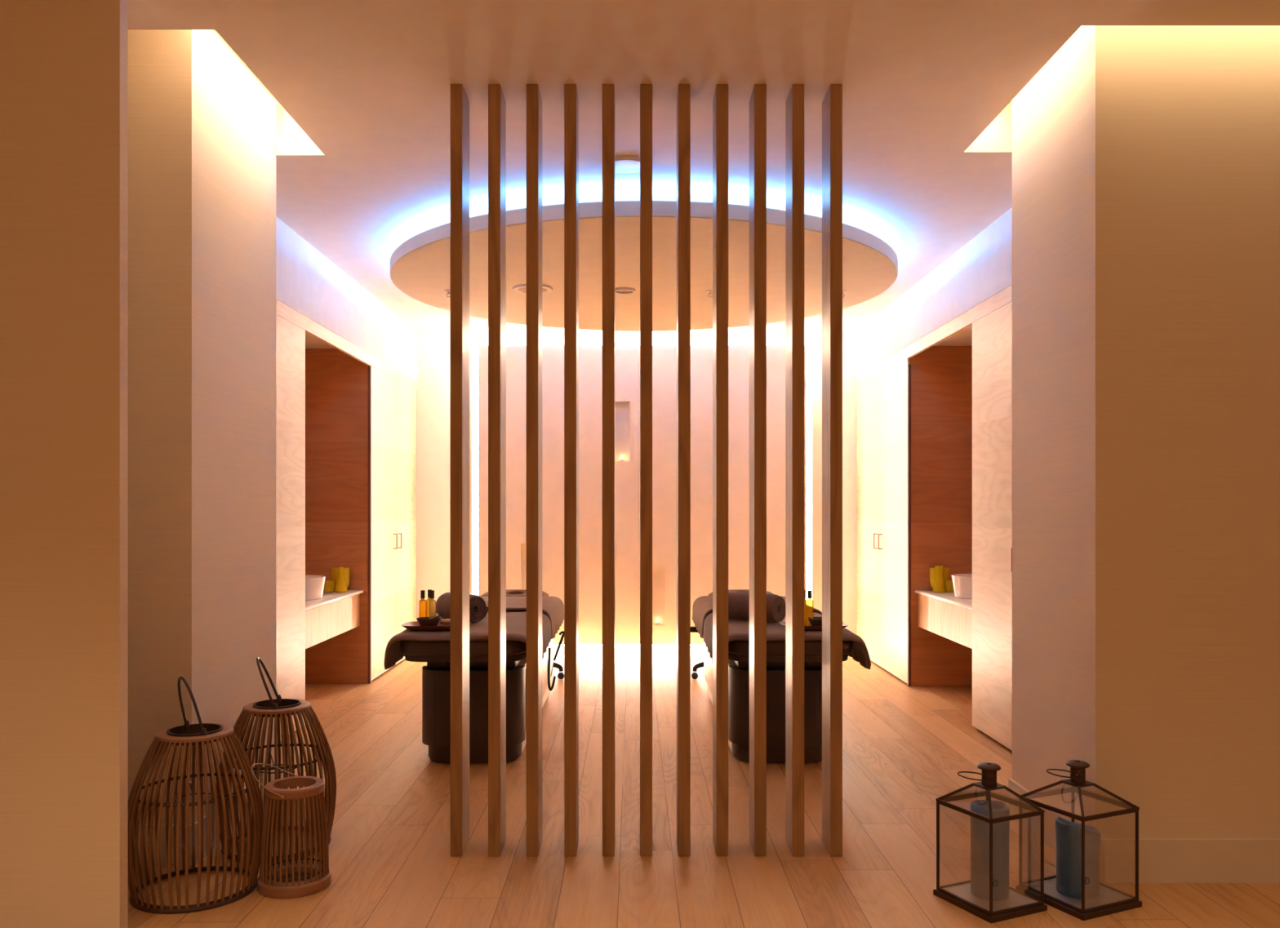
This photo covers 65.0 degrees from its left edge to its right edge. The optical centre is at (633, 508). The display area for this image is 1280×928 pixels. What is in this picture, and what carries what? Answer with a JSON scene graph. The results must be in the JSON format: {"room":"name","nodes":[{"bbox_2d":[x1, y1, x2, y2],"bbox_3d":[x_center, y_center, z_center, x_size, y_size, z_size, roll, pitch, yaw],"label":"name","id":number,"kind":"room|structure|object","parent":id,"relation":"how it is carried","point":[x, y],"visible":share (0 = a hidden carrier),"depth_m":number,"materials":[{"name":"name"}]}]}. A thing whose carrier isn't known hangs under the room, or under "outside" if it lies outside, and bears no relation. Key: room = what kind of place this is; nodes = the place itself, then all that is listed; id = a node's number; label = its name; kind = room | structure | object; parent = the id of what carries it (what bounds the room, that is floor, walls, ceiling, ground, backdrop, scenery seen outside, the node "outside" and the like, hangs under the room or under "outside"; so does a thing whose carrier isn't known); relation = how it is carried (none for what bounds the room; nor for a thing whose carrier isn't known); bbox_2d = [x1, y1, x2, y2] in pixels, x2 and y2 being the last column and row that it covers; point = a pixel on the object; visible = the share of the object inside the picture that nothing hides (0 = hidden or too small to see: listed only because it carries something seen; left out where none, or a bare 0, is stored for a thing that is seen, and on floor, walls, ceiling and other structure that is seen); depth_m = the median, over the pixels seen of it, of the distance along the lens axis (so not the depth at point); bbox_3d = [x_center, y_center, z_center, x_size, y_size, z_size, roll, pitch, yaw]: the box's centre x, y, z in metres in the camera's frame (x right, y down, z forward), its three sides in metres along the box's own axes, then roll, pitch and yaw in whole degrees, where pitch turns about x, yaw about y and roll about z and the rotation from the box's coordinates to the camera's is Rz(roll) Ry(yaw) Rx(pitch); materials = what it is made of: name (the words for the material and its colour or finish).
{"room":"spa massage room","nodes":[
{"label":"spa massage room","id":0,"kind":"room"},
{"bbox_2d":[0,0,128,927],"bbox_3d":[-2.505,-0.147,3.175,1.790,3.000,0.050,0,0,0],"label":"wall","id":1,"kind":"structure","parent":0,"point":[64,64],"depth_m":3.15,"materials":[{"name":"paint"}]},
{"bbox_2d":[128,30,275,824],"bbox_3d":[-2.535,-0.272,4.250,1.730,3.250,0.900,0,0,0],"label":"wall pier","id":2,"kind":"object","parent":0,"point":[202,128],"visible":0.38,"depth_m":3.85,"materials":[{"name":"paint"}]},
{"bbox_2d":[128,765,278,866],"bbox_3d":[-2.529,1.276,4.244,1.742,0.155,0.912,0,0,0],"label":"baseboard","id":3,"kind":"structure","parent":2,"relation":"attached to","point":[162,832],"depth_m":3.79,"materials":[{"name":"paint"}]},
{"bbox_2d":[275,216,417,381],"bbox_3d":[-2.028,-1.415,7.030,0.024,0.465,4.660,0,0,0],"label":"wall","id":4,"kind":"structure","parent":0,"point":[308,282],"depth_m":6.87,"materials":[{"name":"white paint"}]},
{"bbox_2d":[275,298,416,390],"bbox_3d":[-2.030,-1.139,7.030,0.023,0.085,4.660,0,0,0],"label":"trim","id":5,"kind":"structure","parent":4,"relation":"attached to","point":[311,327],"depth_m":6.86,"materials":[{"name":"white paint"}]},
{"bbox_2d":[416,331,856,653],"bbox_3d":[0.000,-0.147,9.410,5.800,3.000,0.100,0,0,0],"label":"wall","id":6,"kind":"structure","parent":0,"point":[433,383],"depth_m":9.36,"materials":[{"name":"white paint"}]},
{"bbox_2d":[471,345,812,645],"bbox_3d":[0.083,-0.112,9.238,3.127,2.726,0.236,0,0,0],"label":"panel","id":7,"kind":"object","parent":6,"relation":"attached to","point":[590,357],"visible":0.52,"depth_m":9.12,"materials":[{"name":"paint"}]},
{"bbox_2d":[128,0,1279,331],"bbox_3d":[0.000,-1.785,3.280,8.400,0.304,12.560,0,0,0],"label":"ceiling","id":8,"kind":"structure","parent":0,"point":[360,89],"depth_m":3.98,"materials":[{"name":"paint"}]},
{"bbox_2d":[390,200,897,331],"bbox_3d":[0.067,-1.556,6.690,3.280,0.182,3.280,0,0,0],"label":"ceiling disc","id":9,"kind":"object","parent":8,"relation":"attached to","point":[420,267],"visible":0.63,"depth_m":6.09,"materials":[{"name":"paint"}]},
{"bbox_2d":[444,289,449,298],"bbox_3d":[-1.245,-1.440,6.780,0.060,0.049,0.060,0,0,0],"label":"sprinkler head","id":10,"kind":"object","parent":9,"relation":"attached to","point":[446,291],"visible":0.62,"depth_m":6.77},
{"bbox_2d":[512,284,552,293],"bbox_3d":[-0.670,-1.458,6.700,0.268,0.014,0.268,0,0,0],"label":"recessed light","id":11,"kind":"object","parent":9,"relation":"attached to","point":[522,289],"visible":0.6,"depth_m":6.67,"materials":[{"name":"white plastic"}]},
{"bbox_2d":[518,287,546,292],"bbox_3d":[-0.670,-1.459,6.700,0.201,0.011,0.201,0,0,0],"label":"grille","id":12,"kind":"object","parent":11,"relation":"attached to","point":[520,289],"depth_m":6.70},
{"bbox_2d":[615,287,635,294],"bbox_3d":[-0.060,-1.457,6.740,0.152,0.016,0.152,0,0,0],"label":"recessed light","id":13,"kind":"object","parent":9,"relation":"attached to","point":[622,291],"visible":0.88,"depth_m":6.72,"materials":[{"name":"white plastic"}]},
{"bbox_2d":[617,290,631,292],"bbox_3d":[-0.060,-1.459,6.740,0.114,0.013,0.114,0,0,0],"label":"grille","id":14,"kind":"object","parent":13,"relation":"attached to","point":[617,291],"depth_m":6.74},
{"bbox_2d":[706,289,712,298],"bbox_3d":[0.520,-1.440,6.780,0.060,0.049,0.060,0,0,0],"label":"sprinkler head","id":15,"kind":"object","parent":9,"relation":"attached to","point":[710,291],"visible":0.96,"depth_m":6.77},
{"bbox_2d":[128,653,1279,927],"bbox_3d":[0.000,1.403,3.280,8.400,0.100,12.560,0,0,0],"label":"floor","id":16,"kind":"structure","parent":0,"point":[905,748],"depth_m":4.06,"materials":[{"name":"brown wood"}]},
{"bbox_2d":[128,675,263,913],"bbox_3d":[-1.548,0.974,3.550,0.454,0.756,0.455,0,0,11],"label":"lantern","id":17,"kind":"object","parent":16,"relation":"on","point":[197,735],"visible":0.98,"depth_m":3.44,"materials":[{"name":"brown wicker"}]},
{"bbox_2d":[216,657,336,863],"bbox_3d":[-1.425,0.974,4.020,0.454,0.756,0.455,0,0,-38],"label":"lantern","id":18,"kind":"object","parent":16,"relation":"on","point":[279,708],"visible":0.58,"depth_m":3.95,"materials":[{"name":"brown wicker"}]},
{"bbox_2d":[275,314,305,740],"bbox_3d":[-2.303,0.128,5.455,0.634,2.450,1.470,0,0,0],"label":"tall cabinet","id":19,"kind":"object","parent":16,"relation":"on","point":[290,337],"visible":0.09,"depth_m":5.89,"materials":[{"name":"brown wood"}]},
{"bbox_2d":[250,763,331,898],"bbox_3d":[-1.226,1.136,3.600,0.278,0.434,0.252,0,0,0],"label":"lantern","id":20,"kind":"object","parent":16,"relation":"on","point":[294,880],"visible":1,"depth_m":3.54,"materials":[{"name":"brown wicker"}]},
{"bbox_2d":[305,332,371,683],"bbox_3d":[-2.321,0.051,6.970,0.599,2.596,1.558,0,0,0],"label":"niche","id":21,"kind":"object","parent":16,"relation":"on","point":[338,385],"visible":0.34,"depth_m":7.74,"materials":[{"name":"brown wood"}]},
{"bbox_2d":[305,590,363,648],"bbox_3d":[-2.333,0.768,6.970,0.515,0.275,1.528,0,0,0],"label":"countertop","id":22,"kind":"structure","parent":21,"relation":"attached to","point":[333,615],"depth_m":7.02,"materials":[{"name":"white wood"}]},
{"bbox_2d":[305,575,325,600],"bbox_3d":[-2.345,0.555,6.980,0.400,0.152,0.400,0,0,0],"label":"washbasin","id":23,"kind":"object","parent":22,"relation":"in","point":[314,584],"visible":0.25,"depth_m":6.89,"materials":[{"name":"white ceramic"}]},
{"bbox_2d":[323,580,334,592],"bbox_3d":[-2.285,0.589,7.540,0.090,0.085,0.090,0,0,0],"label":"glass tumbler","id":24,"kind":"object","parent":22,"relation":"on","point":[329,587],"visible":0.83,"depth_m":7.50,"materials":[{"name":"glass"}]},
{"bbox_2d":[330,567,349,587],"bbox_3d":[-2.232,0.543,7.655,0.136,0.175,0.136,0,0,0],"label":"glass vase","id":25,"kind":"object","parent":22,"relation":"on","point":[335,571],"visible":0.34,"depth_m":7.61,"materials":[{"name":"glass"}]},
{"bbox_2d":[334,566,346,592],"bbox_3d":[-2.190,0.536,7.530,0.090,0.190,0.090,0,0,0],"label":"glass carafe","id":26,"kind":"object","parent":22,"relation":"on","point":[340,586],"visible":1,"depth_m":7.50,"materials":[{"name":"orange glass"}]},
{"bbox_2d":[370,365,416,680],"bbox_3d":[-2.303,0.128,8.553,0.634,2.450,1.605,0,0,0],"label":"tall cabinet","id":27,"kind":"object","parent":16,"relation":"on","point":[393,402],"visible":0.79,"depth_m":8.45,"materials":[{"name":"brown wood"}]},
{"bbox_2d":[449,84,469,856],"bbox_3d":[-0.688,-0.147,3.989,0.047,3.000,0.178,0,0,0],"label":"timber slat","id":28,"kind":"object","parent":16,"relation":"on","point":[459,101],"visible":1,"depth_m":3.90,"materials":[{"name":"brown wood"}]},
{"bbox_2d":[400,589,564,762],"bbox_3d":[-0.838,0.976,6.197,0.731,0.754,2.454,0,0,0],"label":"bed","id":29,"kind":"object","parent":16,"relation":"on","point":[436,674],"visible":0.49,"depth_m":5.27,"materials":[{"name":"black leather"}]},
{"bbox_2d":[383,611,551,669],"bbox_3d":[-0.865,0.718,5.489,0.772,0.198,1.086,0,0,0],"label":"blanket","id":30,"kind":"object","parent":29,"relation":"on","point":[516,622],"visible":0.44,"depth_m":5.09,"materials":[{"name":"brown fabric"}]},
{"bbox_2d":[401,621,471,630],"bbox_3d":[-1.005,0.605,5.140,0.336,0.027,0.212,0,0,0],"label":"wooden tray","id":31,"kind":"object","parent":30,"relation":"on","point":[413,625],"visible":0.52,"depth_m":5.05,"materials":[{"name":"brown wood"}]},
{"bbox_2d":[419,590,426,626],"bbox_3d":[-1.080,0.516,5.155,0.033,0.189,0.033,0,0,0],"label":"oil bottle","id":32,"kind":"object","parent":31,"relation":"on","point":[422,592],"visible":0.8,"depth_m":5.15,"materials":[{"name":"glass"}]},
{"bbox_2d":[416,617,440,629],"bbox_3d":[-1.035,0.584,5.087,0.125,0.054,0.125,0,0,0],"label":"bowl","id":33,"kind":"object","parent":31,"relation":"on","point":[423,621],"visible":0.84,"depth_m":5.05,"materials":[{"name":"brown wood"}]},
{"bbox_2d":[431,612,443,619],"bbox_3d":[-1.015,0.563,5.092,0.109,0.064,0.026,0,0,-23],"label":"spoon","id":34,"kind":"object","parent":33,"relation":"in","point":[442,614],"visible":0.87,"depth_m":5.10,"materials":[{"name":"brown wood"}]},
{"bbox_2d":[426,589,433,617],"bbox_3d":[-1.052,0.516,5.195,0.033,0.189,0.033,0,0,0],"label":"oil bottle","id":35,"kind":"object","parent":31,"relation":"on","point":[428,590],"visible":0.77,"depth_m":5.19,"materials":[{"name":"glass"}]},
{"bbox_2d":[428,590,435,617],"bbox_3d":[-1.030,0.516,5.150,0.033,0.189,0.033,0,0,0],"label":"oil bottle","id":36,"kind":"object","parent":31,"relation":"on","point":[432,592],"visible":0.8,"depth_m":5.15,"materials":[{"name":"glass"}]},
{"bbox_2d":[440,618,449,626],"bbox_3d":[-0.930,0.589,5.130,0.116,0.045,0.054,0,0,-6],"label":"bath brush","id":37,"kind":"object","parent":31,"relation":"on","point":[446,622],"visible":0.36,"depth_m":5.11,"materials":[{"name":"brown wood"}]},
{"bbox_2d":[435,592,488,622],"bbox_3d":[-0.932,0.541,5.463,0.270,0.154,0.169,0,0,43],"label":"rolled towel","id":38,"kind":"object","parent":30,"relation":"on","point":[478,610],"visible":0.42,"depth_m":5.40,"materials":[{"name":"fabric"}]},
{"bbox_2d":[431,595,564,639],"bbox_3d":[-0.861,0.701,6.603,0.761,0.203,1.136,0,0,0],"label":"sheet","id":39,"kind":"object","parent":29,"relation":"on","point":[553,606],"visible":0.37,"depth_m":6.49,"materials":[{"name":"fabric"}]},
{"bbox_2d":[488,84,506,856],"bbox_3d":[-0.540,-0.147,3.989,0.047,3.000,0.178,0,0,0],"label":"timber slat","id":40,"kind":"object","parent":16,"relation":"on","point":[496,101],"visible":1,"depth_m":3.90,"materials":[{"name":"brown wood"}]},
{"bbox_2d":[526,84,542,856],"bbox_3d":[-0.392,-0.147,3.989,0.047,3.000,0.178,0,0,0],"label":"timber slat","id":41,"kind":"object","parent":16,"relation":"on","point":[534,101],"visible":1,"depth_m":3.90,"materials":[{"name":"brown wood"}]},
{"bbox_2d":[553,662,564,679],"bbox_3d":[-0.800,1.108,7.960,0.509,0.490,0.535,0,0,0],"label":"stool","id":42,"kind":"object","parent":16,"relation":"on","point":[561,675],"visible":0.09,"depth_m":7.94,"materials":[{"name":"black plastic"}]},
{"bbox_2d":[564,84,578,856],"bbox_3d":[-0.244,-0.147,3.989,0.047,3.000,0.178,0,0,0],"label":"timber slat","id":43,"kind":"object","parent":16,"relation":"on","point":[571,95],"visible":1,"depth_m":3.90,"materials":[{"name":"brown wood"}]},
{"bbox_2d":[602,84,615,856],"bbox_3d":[-0.097,-0.147,3.989,0.047,3.000,0.178,0,0,0],"label":"timber slat","id":44,"kind":"object","parent":16,"relation":"on","point":[608,90],"visible":1,"depth_m":3.90,"materials":[{"name":"brown wood"}]},
{"bbox_2d":[640,84,652,856],"bbox_3d":[0.051,-0.147,3.989,0.047,3.000,0.178,0,0,0],"label":"timber slat","id":45,"kind":"object","parent":16,"relation":"on","point":[646,90],"visible":1,"depth_m":3.90,"materials":[{"name":"brown wood"}]},
{"bbox_2d":[676,84,690,856],"bbox_3d":[0.199,-0.147,3.989,0.047,3.000,0.178,0,0,0],"label":"timber slat","id":46,"kind":"object","parent":16,"relation":"on","point":[683,97],"visible":1,"depth_m":3.90,"materials":[{"name":"brown wood"}]},
{"bbox_2d":[691,662,703,679],"bbox_3d":[0.715,1.108,7.960,0.509,0.490,0.535,0,0,0],"label":"stool","id":47,"kind":"object","parent":16,"relation":"on","point":[694,675],"visible":0.13,"depth_m":7.94,"materials":[{"name":"black plastic"}]},
{"bbox_2d":[712,84,728,856],"bbox_3d":[0.346,-0.147,3.989,0.047,3.000,0.178,0,0,0],"label":"timber slat","id":48,"kind":"object","parent":16,"relation":"on","point":[720,103],"visible":1,"depth_m":3.90,"materials":[{"name":"brown wood"}]},
{"bbox_2d":[749,84,766,856],"bbox_3d":[0.494,-0.147,3.989,0.047,3.000,0.178,0,0,0],"label":"timber slat","id":49,"kind":"object","parent":16,"relation":"on","point":[757,102],"visible":1,"depth_m":3.90,"materials":[{"name":"brown wood"}]},
{"bbox_2d":[690,589,853,762],"bbox_3d":[0.762,0.976,6.197,0.745,0.754,2.454,0,0,0],"label":"bed","id":50,"kind":"object","parent":16,"relation":"on","point":[738,650],"visible":0.23,"depth_m":5.27,"materials":[{"name":"black leather"}]},
{"bbox_2d":[692,595,822,638],"bbox_3d":[0.791,0.700,6.603,0.761,0.201,1.136,0,0,0],"label":"sheet","id":51,"kind":"object","parent":50,"relation":"on","point":[702,606],"visible":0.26,"depth_m":6.47,"materials":[{"name":"fabric"}]},
{"bbox_2d":[702,611,871,669],"bbox_3d":[0.801,0.719,5.489,0.782,0.200,1.087,0,0,0],"label":"blanket","id":52,"kind":"object","parent":50,"relation":"on","point":[738,629],"visible":0.31,"depth_m":5.10,"materials":[{"name":"brown fabric"}]},
{"bbox_2d":[728,591,785,622],"bbox_3d":[0.647,0.541,5.503,0.360,0.154,0.169,0,0,40],"label":"rolled towel","id":53,"kind":"object","parent":52,"relation":"on","point":[738,602],"visible":0.6,"depth_m":5.43,"materials":[{"name":"brown fabric"}]},
{"bbox_2d":[778,621,848,630],"bbox_3d":[0.920,0.605,5.140,0.336,0.027,0.212,0,0,0],"label":"wooden tray","id":54,"kind":"object","parent":52,"relation":"on","point":[808,627],"visible":0.25,"depth_m":5.06,"materials":[{"name":"brown wood"}]},
{"bbox_2d":[804,589,806,626],"bbox_3d":[0.878,0.516,5.190,0.033,0.189,0.033,0,0,0],"label":"oil bottle","id":55,"kind":"object","parent":54,"relation":"on","point":[804,589],"visible":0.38,"depth_m":5.20,"materials":[{"name":"glass"}]},
{"bbox_2d":[806,590,813,617],"bbox_3d":[0.905,0.516,5.150,0.033,0.189,0.033,0,0,0],"label":"oil bottle","id":56,"kind":"object","parent":54,"relation":"on","point":[809,592],"visible":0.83,"depth_m":5.14,"materials":[{"name":"glass"}]},
{"bbox_2d":[807,617,822,629],"bbox_3d":[0.945,0.584,5.087,0.125,0.054,0.125,0,0,0],"label":"bowl","id":57,"kind":"object","parent":54,"relation":"on","point":[815,621],"visible":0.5,"depth_m":5.05,"materials":[{"name":"brown wood"}]},
{"bbox_2d":[785,84,804,856],"bbox_3d":[0.641,-0.147,3.989,0.047,3.000,0.178,0,0,0],"label":"timber slat","id":58,"kind":"object","parent":16,"relation":"on","point":[794,104],"visible":1,"depth_m":3.90,"materials":[{"name":"brown wood"}]},
{"bbox_2d":[822,84,842,856],"bbox_3d":[0.789,-0.147,3.989,0.047,3.000,0.178,0,0,0],"label":"timber slat","id":59,"kind":"object","parent":16,"relation":"on","point":[832,104],"visible":1,"depth_m":3.90,"materials":[{"name":"brown wood"}]},
{"bbox_2d":[856,358,908,684],"bbox_3d":[2.363,0.108,8.488,0.634,2.490,1.735,0,0,0],"label":"tall cabinet","id":60,"kind":"object","parent":16,"relation":"on","point":[882,400],"visible":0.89,"depth_m":8.34,"materials":[{"name":"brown wood"}]},
{"bbox_2d":[907,324,972,686],"bbox_3d":[2.381,0.051,6.895,0.599,2.596,1.448,0,0,0],"label":"vanity alcove","id":61,"kind":"object","parent":16,"relation":"on","point":[940,377],"visible":0.34,"depth_m":7.61,"materials":[{"name":"brown wood"}]},
{"bbox_2d":[915,590,972,648],"bbox_3d":[2.390,0.758,6.895,0.520,0.275,1.418,0,0,0],"label":"countertop","id":62,"kind":"structure","parent":61,"relation":"attached to","point":[944,615],"depth_m":6.93,"materials":[{"name":"white wood"}]},
{"bbox_2d":[933,565,945,592],"bbox_3d":[2.253,0.523,7.400,0.088,0.195,0.088,0,0,0],"label":"glass carafe","id":63,"kind":"object","parent":62,"relation":"on","point":[939,586],"visible":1,"depth_m":7.37,"materials":[{"name":"orange glass"}]},
{"bbox_2d":[929,567,948,589],"bbox_3d":[2.290,0.533,7.520,0.136,0.175,0.136,0,0,0],"label":"glass vase","id":64,"kind":"object","parent":62,"relation":"on","point":[945,576],"visible":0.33,"depth_m":7.48,"materials":[{"name":"glass"}]},
{"bbox_2d":[943,580,954,592],"bbox_3d":[2.335,0.579,7.415,0.090,0.085,0.090,0,0,0],"label":"glass tumbler","id":65,"kind":"object","parent":62,"relation":"on","point":[948,586],"visible":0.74,"depth_m":7.38,"materials":[{"name":"glass"}]},
{"bbox_2d":[951,573,972,599],"bbox_3d":[2.420,0.545,6.980,0.400,0.152,0.400,0,0,0],"label":"washbasin","id":66,"kind":"object","parent":62,"relation":"on","point":[962,583],"visible":0.3,"depth_m":6.89,"materials":[{"name":"white ceramic"}]},
{"bbox_2d":[933,762,1047,923],"bbox_3d":[1.222,1.115,3.448,0.250,0.475,0.272,0,0,-25],"label":"glass lantern","id":67,"kind":"object","parent":16,"relation":"on","point":[1019,904],"visible":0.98,"depth_m":3.41,"materials":[{"name":"brown metal"}]},
{"bbox_2d":[969,800,1009,901],"bbox_3d":[1.228,1.174,3.460,0.129,0.310,0.129,0,0,0],"label":"pillar candle","id":68,"kind":"object","parent":67,"relation":"on","point":[980,829],"visible":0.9,"depth_m":3.41,"materials":[{"name":"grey wax"}]},
{"bbox_2d":[972,301,1012,751],"bbox_3d":[2.363,0.108,5.315,0.634,2.490,1.710,0,0,0],"label":"tall cabinet","id":69,"kind":"object","parent":16,"relation":"on","point":[992,334],"visible":0.23,"depth_m":5.82,"materials":[{"name":"brown wood"}]},
{"bbox_2d":[1016,760,1142,920],"bbox_3d":[1.541,1.115,3.482,0.278,0.475,0.288,0,0,-25],"label":"glass lantern","id":70,"kind":"object","parent":16,"relation":"on","point":[1110,900],"visible":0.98,"depth_m":3.43,"materials":[{"name":"brown metal"}]},
{"bbox_2d":[1054,817,1101,898],"bbox_3d":[1.541,1.205,3.482,0.146,0.248,0.146,0,0,0],"label":"pillar candle","id":71,"kind":"object","parent":70,"relation":"on","point":[1068,833],"visible":0.95,"depth_m":3.43,"materials":[{"name":"blue wax"}]},
{"bbox_2d":[856,207,1012,376],"bbox_3d":[2.088,-1.437,6.900,0.024,0.420,4.920,0,0,0],"label":"wall","id":72,"kind":"structure","parent":0,"point":[982,268],"depth_m":6.69,"materials":[{"name":"white paint"}]},
{"bbox_2d":[856,284,1012,386],"bbox_3d":[2.091,-1.182,6.900,0.023,0.090,4.920,0,0,0],"label":"trim","id":73,"kind":"structure","parent":72,"relation":"attached to","point":[1001,299],"depth_m":6.72,"materials":[{"name":"white paint"}]},
{"bbox_2d":[1012,26,1279,839],"bbox_3d":[2.537,-0.272,4.039,1.726,3.250,0.802,0,0,0],"label":"wall pier","id":74,"kind":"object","parent":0,"point":[1146,159],"visible":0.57,"depth_m":3.64,"materials":[{"name":"paint"}]},
{"bbox_2d":[1008,778,1279,883],"bbox_3d":[2.531,1.276,4.038,1.738,0.155,0.824,0,0,0],"label":"baseboard","id":75,"kind":"structure","parent":74,"relation":"attached to","point":[1160,860],"depth_m":3.63,"materials":[{"name":"paint"}]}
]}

